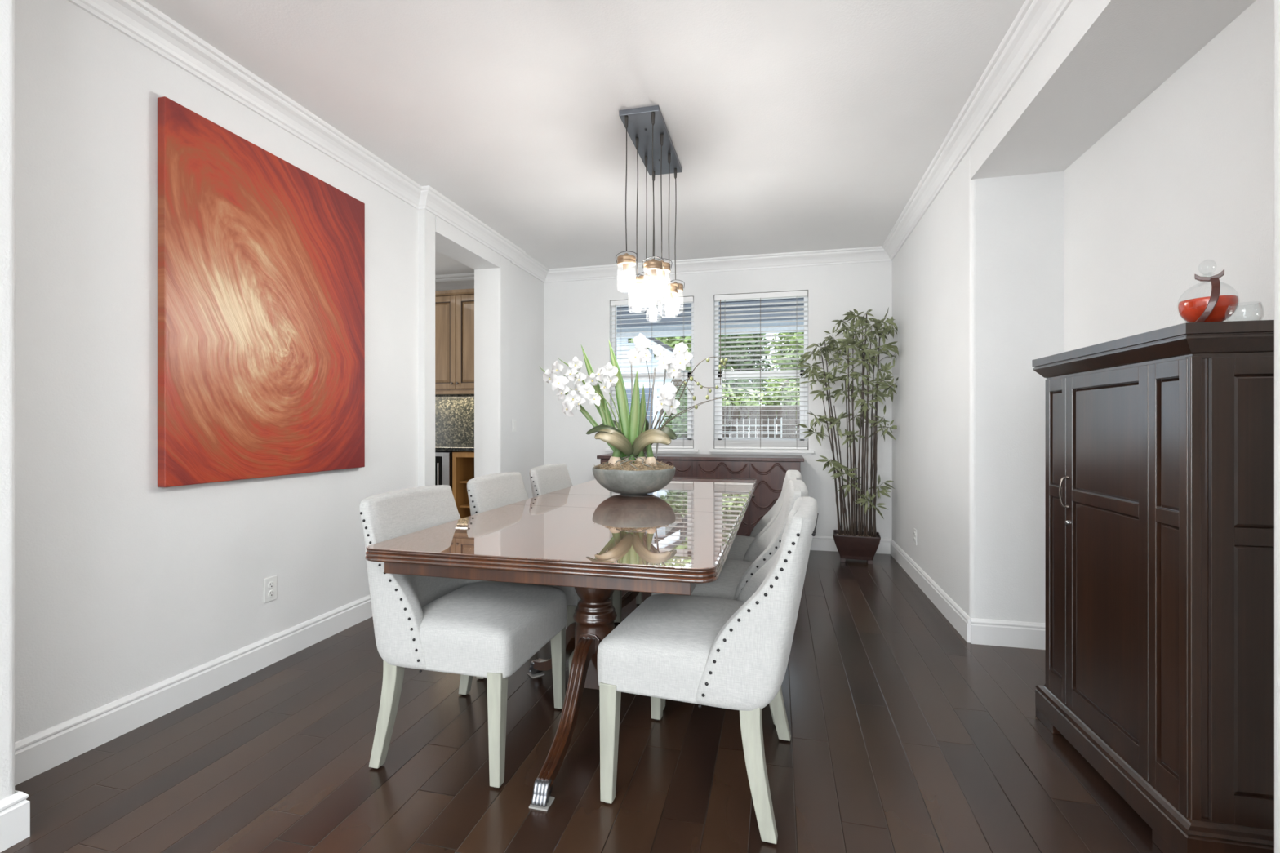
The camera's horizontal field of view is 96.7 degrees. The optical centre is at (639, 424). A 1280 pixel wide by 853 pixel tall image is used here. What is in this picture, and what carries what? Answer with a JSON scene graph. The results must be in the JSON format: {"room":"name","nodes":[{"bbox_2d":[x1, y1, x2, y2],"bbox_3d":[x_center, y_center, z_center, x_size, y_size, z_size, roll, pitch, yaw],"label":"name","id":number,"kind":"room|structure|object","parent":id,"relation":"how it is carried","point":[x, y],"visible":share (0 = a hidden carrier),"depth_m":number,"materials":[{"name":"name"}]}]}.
{"room":"dining room","nodes":[
{"label":"dining room","id":0,"kind":"room"},
{"bbox_2d":[0,0,543,800],"bbox_3d":[-1.517,-0.215,3.716,0.531,2.770,4.610,0,0,14],"label":"wall","id":1,"kind":"structure","parent":0,"point":[115,584],"depth_m":2.19,"materials":[{"name":"paint"}]},
{"bbox_2d":[0,790,30,852],"bbox_3d":[-1.931,1.103,1.556,0.353,0.134,0.216,0,0,14],"label":"baseboard","id":2,"kind":"object","parent":1,"relation":"attached to","point":[15,810],"visible":1,"depth_m":1.59,"materials":[{"name":"paint"}]},
{"bbox_2d":[14,595,372,786],"bbox_3d":[-1.759,1.103,2.869,0.071,0.134,2.419,0,0,14],"label":"baseboard","id":3,"kind":"structure","parent":1,"relation":"attached to","point":[35,754],"depth_m":2.31,"materials":[{"name":"paint"}]},
{"bbox_2d":[157,96,364,487],"bbox_3d":[-1.783,-0.531,2.829,0.042,1.563,1.134,0,0,14],"label":"canvas painting","id":4,"kind":"object","parent":1,"relation":"attached to","point":[261,259],"visible":1,"depth_m":2.65,"materials":[{"name":"orange fabric"}]},
{"bbox_2d":[263,575,276,603],"bbox_3d":[-1.809,0.805,2.791,0.010,0.116,0.072,0,0,14],"label":"wall outlet","id":5,"kind":"object","parent":1,"relation":"attached to","point":[269,584],"visible":1,"depth_m":2.78,"materials":[{"name":"white plastic"}]},
{"bbox_2d":[267,581,274,588],"bbox_3d":[-1.807,0.783,2.791,0.004,0.033,0.033,0,0,14],"label":"receptacle","id":6,"kind":"object","parent":5,"relation":"attached to","point":[270,584],"depth_m":2.79,"materials":[{"name":"white plastic"}]},
{"bbox_2d":[267,590,274,596],"bbox_3d":[-1.807,0.827,2.791,0.004,0.033,0.033,0,0,14],"label":"receptacle","id":7,"kind":"object","parent":5,"relation":"attached to","point":[270,593],"depth_m":2.79,"materials":[{"name":"white plastic"}]},
{"bbox_2d":[512,418,515,431],"bbox_3d":[-1.165,0.005,5.282,0.010,0.116,0.072,0,0,14],"label":"light switch","id":8,"kind":"object","parent":1,"relation":"attached to","point":[513,420],"visible":1,"depth_m":5.27,"materials":[{"name":"white plastic"}]},
{"bbox_2d":[67,0,1072,282],"bbox_3d":[0.037,-1.544,3.160,3.425,0.112,4.960,0,0,14],"label":"trim","id":9,"kind":"structure","parent":1,"relation":"attached to","point":[137,20],"depth_m":2.95,"materials":[{"name":"paint"}]},
{"bbox_2d":[0,550,1163,852],"bbox_3d":[-0.789,1.220,0.989,10.000,0.100,9.950,0,0,14],"label":"floor","id":10,"kind":"structure","parent":0,"point":[908,735],"depth_m":1.93,"materials":[{"name":"brown wood"}]},
{"bbox_2d":[435,451,456,490],"bbox_3d":[-2.077,0.718,5.870,0.600,0.905,0.628,0,0,14],"label":"wine fridge","id":11,"kind":"object","parent":10,"relation":"on","point":[443,460],"visible":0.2,"depth_m":5.54,"materials":[{"name":"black metal"}]},
{"bbox_2d":[359,484,567,787],"bbox_3d":[-0.648,0.710,2.164,0.602,0.920,0.581,0,0,15],"label":"dining chair","id":12,"kind":"object","parent":10,"relation":"on","point":[468,628],"visible":0.84,"depth_m":1.95,"materials":[{"name":"fabric"}]},
{"bbox_2d":[452,451,474,518],"bbox_3d":[-1.537,0.688,5.763,0.450,0.845,0.580,0,0,14],"label":"base cabinet","id":13,"kind":"object","parent":10,"relation":"on","point":[463,462],"visible":0.16,"depth_m":5.61,"materials":[{"name":"orange wood"}]},
{"bbox_2d":[435,444,474,451],"bbox_3d":[-2.226,0.238,5.925,1.885,0.039,0.609,0,0,14],"label":"countertop","id":14,"kind":"structure","parent":13,"relation":"on","point":[437,447],"depth_m":5.54,"materials":[{"name":"black stone"}]},
{"bbox_2d":[466,471,613,679],"bbox_3d":[-0.482,0.710,2.849,0.602,0.920,0.581,0,0,14],"label":"dining chair","id":15,"kind":"object","parent":10,"relation":"on","point":[490,491],"visible":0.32,"depth_m":2.75,"materials":[{"name":"fabric"}]},
{"bbox_2d":[364,476,757,811],"bbox_3d":[-0.021,0.782,3.007,1.148,0.775,2.723,0,0,14],"label":"dining table","id":16,"kind":"object","parent":10,"relation":"on","point":[592,539],"visible":0.8,"depth_m":2.00,"materials":[{"name":"brown wood"}]},
{"bbox_2d":[592,466,675,495],"bbox_3d":[-0.033,0.318,3.259,0.473,0.154,0.471,0,0,14],"label":"bowl","id":17,"kind":"object","parent":16,"relation":"on","point":[623,480],"depth_m":3.09,"materials":[{"name":"ceramic"}]},
{"bbox_2d":[541,333,740,495],"bbox_3d":[-0.031,-0.059,3.259,1.112,0.906,0.473,0,0,-3],"label":"orchid arrangement","id":18,"kind":"object","parent":16,"relation":"on","point":[628,472],"visible":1,"depth_m":3.20,"materials":[{"name":"plant"}]},
{"bbox_2d":[528,463,642,622],"bbox_3d":[-0.318,0.710,3.519,0.602,0.920,0.581,0,0,14],"label":"dining chair","id":19,"kind":"object","parent":10,"relation":"on","point":[547,478],"visible":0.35,"depth_m":3.42,"materials":[{"name":"fabric"}]},
{"bbox_2d":[596,453,804,536],"bbox_3d":[0.550,0.728,5.278,1.850,0.885,0.492,0,0,14],"label":"sideboard","id":20,"kind":"object","parent":10,"relation":"on","point":[769,471],"visible":0.2,"depth_m":4.96,"materials":[{"name":"brown wood"}]},
{"bbox_2d":[597,496,818,844],"bbox_3d":[0.254,0.710,1.927,0.662,0.920,0.581,0,0,19],"label":"dining chair","id":21,"kind":"object","parent":10,"relation":"on","point":[723,653],"visible":1,"depth_m":1.67,"materials":[{"name":"fabric"}]},
{"bbox_2d":[651,480,808,724],"bbox_3d":[0.412,0.710,2.534,0.638,0.920,0.581,0,0,14],"label":"dining chair","id":22,"kind":"object","parent":10,"relation":"on","point":[734,575],"visible":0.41,"depth_m":2.32,"materials":[{"name":"fabric"}]},
{"bbox_2d":[726,469,802,560],"bbox_3d":[0.555,0.710,3.127,0.638,0.920,0.581,0,0,14],"label":"dining chair","id":23,"kind":"object","parent":10,"relation":"on","point":[741,544],"visible":0.23,"depth_m":2.99,"materials":[{"name":"fabric"}]},
{"bbox_2d":[796,307,898,564],"bbox_3d":[1.770,0.075,4.918,0.822,2.188,0.450,0,0,20],"label":"bamboo","id":24,"kind":"object","parent":10,"relation":"on","point":[857,543],"visible":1,"depth_m":4.87,"materials":[{"name":"plant"}]},
{"bbox_2d":[832,529,880,564],"bbox_3d":[1.860,1.052,4.900,0.376,0.237,0.252,0,0,20],"label":"planter","id":25,"kind":"object","parent":10,"relation":"on","point":[857,544],"depth_m":4.81,"materials":[{"name":"wood"}]},
{"bbox_2d":[1031,320,1274,852],"bbox_3d":[1.683,0.454,1.840,0.394,1.432,0.862,0,0,12],"label":"cabinet","id":26,"kind":"object","parent":10,"relation":"on","point":[1160,442],"visible":0.98,"depth_m":1.56,"materials":[{"name":"brown wood"}]},
{"bbox_2d":[1177,262,1239,322],"bbox_3d":[1.630,-0.368,1.631,0.128,0.213,0.141,0,0,14],"label":"decanter","id":27,"kind":"object","parent":26,"relation":"on","point":[1213,308],"visible":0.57,"depth_m":1.60,"materials":[{"name":"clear glass"}]},
{"bbox_2d":[1225,301,1264,320],"bbox_3d":[1.620,-0.293,1.527,0.072,0.062,0.072,0,0,14],"label":"glass tumbler","id":28,"kind":"object","parent":26,"relation":"on","point":[1259,301],"visible":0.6,"depth_m":1.51,"materials":[{"name":"clear glass"}]},
{"bbox_2d":[143,0,1025,275],"bbox_3d":[-0.789,-1.650,0.989,10.000,0.100,9.950,0,0,14],"label":"ceiling","id":29,"kind":"structure","parent":0,"point":[793,126],"depth_m":2.79,"materials":[{"name":"paint"}]},
{"bbox_2d":[615,105,684,321],"bbox_3d":[0.076,-1.109,3.206,0.253,0.982,0.752,0,0,14],"label":"pendant lamp","id":30,"kind":"object","parent":29,"relation":"hanging from","point":[646,126],"visible":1,"depth_m":3.09,"materials":[{"name":"metal"}]},
{"bbox_2d":[622,263,630,272],"bbox_3d":[-0.069,-0.804,2.903,0.036,0.052,0.036,0,0,14],"label":"socket","id":31,"kind":"object","parent":30,"relation":"attached to","point":[626,267],"depth_m":2.89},
{"bbox_2d":[633,286,639,294],"bbox_3d":[-0.016,-0.742,3.121,0.036,0.052,0.036,0,0,14],"label":"socket","id":32,"kind":"object","parent":30,"relation":"attached to","point":[637,291],"depth_m":3.11,"materials":[{"name":"white"}]},
{"bbox_2d":[643,283,648,290],"bbox_3d":[0.036,-0.816,3.335,0.036,0.052,0.036,0,0,14],"label":"bulb","id":33,"kind":"object","parent":30,"relation":"attached to","point":[647,284],"depth_m":3.32,"materials":[{"name":"white glass"}]},
{"bbox_2d":[649,270,656,278],"bbox_3d":[0.066,-0.766,2.870,0.036,0.052,0.036,0,0,14],"label":"socket","id":34,"kind":"object","parent":30,"relation":"attached to","point":[652,273],"depth_m":2.85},
{"bbox_2d":[650,298,656,305],"bbox_3d":[0.084,-0.769,3.534,0.036,0.052,0.036,0,0,14],"label":"bulb","id":35,"kind":"object","parent":30,"relation":"attached to","point":[653,301],"depth_m":3.52,"materials":[{"name":"white glass"}]},
{"bbox_2d":[658,271,665,279],"bbox_3d":[0.118,-0.819,3.084,0.036,0.052,0.036,0,0,14],"label":"socket","id":36,"kind":"object","parent":30,"relation":"attached to","point":[664,272],"depth_m":3.07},
{"bbox_2d":[666,293,672,299],"bbox_3d":[0.170,-0.749,3.298,0.036,0.052,0.036,0,0,14],"label":"bulb","id":37,"kind":"object","parent":30,"relation":"attached to","point":[670,295],"depth_m":3.28,"materials":[{"name":"white glass"}]},
{"bbox_2d":[435,261,892,538],"bbox_3d":[-0.427,-0.215,5.901,6.792,2.770,0.150,0,0,14],"label":"wall","id":38,"kind":"structure","parent":0,"point":[577,313],"depth_m":5.48,"materials":[{"name":"paint"}]},
{"bbox_2d":[435,288,474,394],"bbox_3d":[-1.968,-0.853,6.011,1.405,1.075,0.363,0,0,14],"label":"upper cabinet","id":39,"kind":"object","parent":38,"relation":"attached to","point":[454,308],"visible":0.42,"depth_m":5.84,"materials":[{"name":"brown wood"}]},
{"bbox_2d":[435,394,474,444],"bbox_3d":[-2.152,-0.056,6.231,1.885,0.549,0.020,0,0,14],"label":"backsplash","id":40,"kind":"structure","parent":38,"relation":"attached to","point":[454,413],"depth_m":6.19,"materials":[{"name":"stone"}]},
{"bbox_2d":[605,448,698,453],"bbox_3d":[0.122,0.258,5.717,0.947,0.045,0.120,0,0,14],"label":"trim","id":41,"kind":"structure","parent":38,"relation":"attached to","point":[660,450],"depth_m":5.62,"materials":[{"name":"paint"}]},
{"bbox_2d":[612,302,693,444],"bbox_3d":[0.135,-0.516,5.803,0.862,1.502,0.077,0,0,14],"label":"window","id":42,"kind":"structure","parent":38,"relation":"in","point":[659,375],"depth_m":5.70,"materials":[{"name":"plastic"}]},
{"bbox_2d":[610,296,693,448],"bbox_3d":[0.116,-0.516,5.723,0.850,1.494,0.068,0,0,14],"label":"window blind","id":43,"kind":"object","parent":42,"relation":"attached to","point":[689,443],"visible":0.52,"depth_m":5.70,"materials":[{"name":"white plastic"}]},
{"bbox_2d":[617,297,804,327],"bbox_3d":[1.496,-1.490,6.176,12.000,0.480,1.290,0,0,14],"label":"trim","id":44,"kind":"structure","parent":38,"relation":"attached to","point":[789,300],"depth_m":6.75,"materials":[{"name":"paint"}]},
{"bbox_2d":[617,319,804,338],"bbox_3d":[1.665,-1.245,6.876,12.000,0.250,0.150,0,0,14],"label":"trim","id":45,"kind":"structure","parent":38,"relation":"attached to","point":[628,329],"depth_m":7.07,"materials":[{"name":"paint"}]},
{"bbox_2d":[714,292,808,449],"bbox_3d":[1.174,-0.516,5.551,0.886,1.502,0.077,0,0,14],"label":"window","id":46,"kind":"structure","parent":38,"relation":"in","point":[806,299],"depth_m":5.53,"materials":[{"name":"plastic"}]},
{"bbox_2d":[714,290,807,449],"bbox_3d":[1.155,-0.516,5.471,0.874,1.494,0.068,0,0,14],"label":"window blind","id":47,"kind":"object","parent":46,"relation":"attached to","point":[754,445],"visible":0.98,"depth_m":5.47,"materials":[{"name":"white plastic"}]},
{"bbox_2d":[709,448,813,454],"bbox_3d":[1.161,0.258,5.465,0.971,0.045,0.120,0,0,14],"label":"trim","id":48,"kind":"structure","parent":38,"relation":"attached to","point":[763,451],"depth_m":5.42,"materials":[{"name":"paint"}]},
{"bbox_2d":[809,535,970,642],"bbox_3d":[0.385,1.103,4.511,3.385,0.134,2.170,0,0,14],"label":"baseboard","id":49,"kind":"structure","parent":38,"relation":"attached to","point":[951,611],"depth_m":3.98,"materials":[{"name":"paint"}]},
{"bbox_2d":[892,0,1279,852],"bbox_3d":[1.987,-0.215,2.688,0.587,2.770,4.960,0,0,14],"label":"wall","id":50,"kind":"structure","parent":0,"point":[1135,153],"depth_m":2.72,"materials":[{"name":"paint"}]},
{"bbox_2d":[913,528,916,545],"bbox_3d":[2.063,0.840,4.274,0.010,0.116,0.072,0,0,14],"label":"wall outlet","id":51,"kind":"object","parent":50,"relation":"attached to","point":[914,529],"visible":1,"depth_m":4.26,"materials":[{"name":"white plastic"}]},
{"bbox_2d":[970,617,1045,649],"bbox_3d":[1.762,1.103,2.078,0.437,0.134,1.912,0,0,14],"label":"baseboard","id":52,"kind":"structure","parent":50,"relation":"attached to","point":[1020,634],"depth_m":3.00,"materials":[{"name":"paint"}]},
{"label":"outside","id":53,"kind":"structure","parent":0,"visible":0},
{"bbox_3d":[3.230,1.255,17.589,26.000,0.130,24.290,0,0,14],"label":"ground","id":54,"kind":"structure","parent":53,"visible":0},
{"bbox_2d":[617,337,691,428],"bbox_3d":[-2.541,-1.190,13.302,8.000,4.720,5.340,0,0,14],"label":"house","id":55,"kind":"structure","parent":54,"relation":"on","point":[622,362],"depth_m":10.23,"materials":[{"name":"white"}]},
{"bbox_2d":[661,378,687,437],"bbox_3d":[0.623,0.219,9.021,0.700,1.917,0.638,0,0,14],"label":"tree","id":56,"kind":"object","parent":54,"relation":"on","point":[683,406],"visible":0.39,"depth_m":8.87,"materials":[{"name":"green plant"}]},
{"bbox_2d":[628,336,724,372],"bbox_3d":[0.572,-1.786,18.567,5.310,5.929,3.888,0,0,-7],"label":"tree","id":57,"kind":"object","parent":54,"relation":"on","point":[686,342],"visible":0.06,"depth_m":17.41,"materials":[{"name":"green plant"}]},
{"bbox_2d":[719,333,774,432],"bbox_3d":[2.267,-0.834,13.403,1.741,4.024,1.691,0,0,-30],"label":"tree","id":58,"kind":"object","parent":54,"relation":"on","point":[744,380],"visible":0.33,"depth_m":13.00,"materials":[{"name":"green plant"}]},
{"bbox_2d":[722,417,782,438],"bbox_3d":[1.646,0.530,8.573,0.955,1.280,0.024,0,0,14],"label":"lattice","id":59,"kind":"object","parent":54,"relation":"on","point":[768,432],"visible":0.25,"depth_m":8.53,"materials":[{"name":"white wood"}]},
{"bbox_2d":[722,406,799,449],"bbox_3d":[4.009,0.420,8.166,6.350,1.500,0.140,0,0,14],"label":"fence","id":60,"kind":"object","parent":54,"relation":"on","point":[727,408],"visible":0.02,"depth_m":8.69,"materials":[{"name":"white wood"}]},
{"bbox_2d":[722,378,799,449],"bbox_3d":[2.412,0.136,9.880,2.434,2.084,0.968,0,0,14],"label":"tree","id":61,"kind":"object","parent":54,"relation":"on","point":[781,384],"visible":0.24,"depth_m":9.74,"materials":[{"name":"green plant"}]},
{"bbox_2d":[763,332,804,404],"bbox_3d":[3.621,-0.807,11.655,2.295,3.970,2.106,0,0,14],"label":"tree","id":62,"kind":"object","parent":54,"relation":"on","point":[792,380],"visible":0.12,"depth_m":11.30,"materials":[{"name":"green plant"}]},
{"bbox_3d":[-3.056,-0.215,4.089,2.636,2.770,4.610,0,0,14],"label":"wall","id":63,"kind":"structure","parent":0,"visible":0},
{"bbox_2d":[435,272,474,290],"bbox_3d":[-2.459,-1.502,6.235,2.486,0.196,0.157,0,0,14],"label":"trim","id":64,"kind":"structure","parent":63,"relation":"attached to","point":[456,281],"depth_m":6.09,"materials":[{"name":"paint"}]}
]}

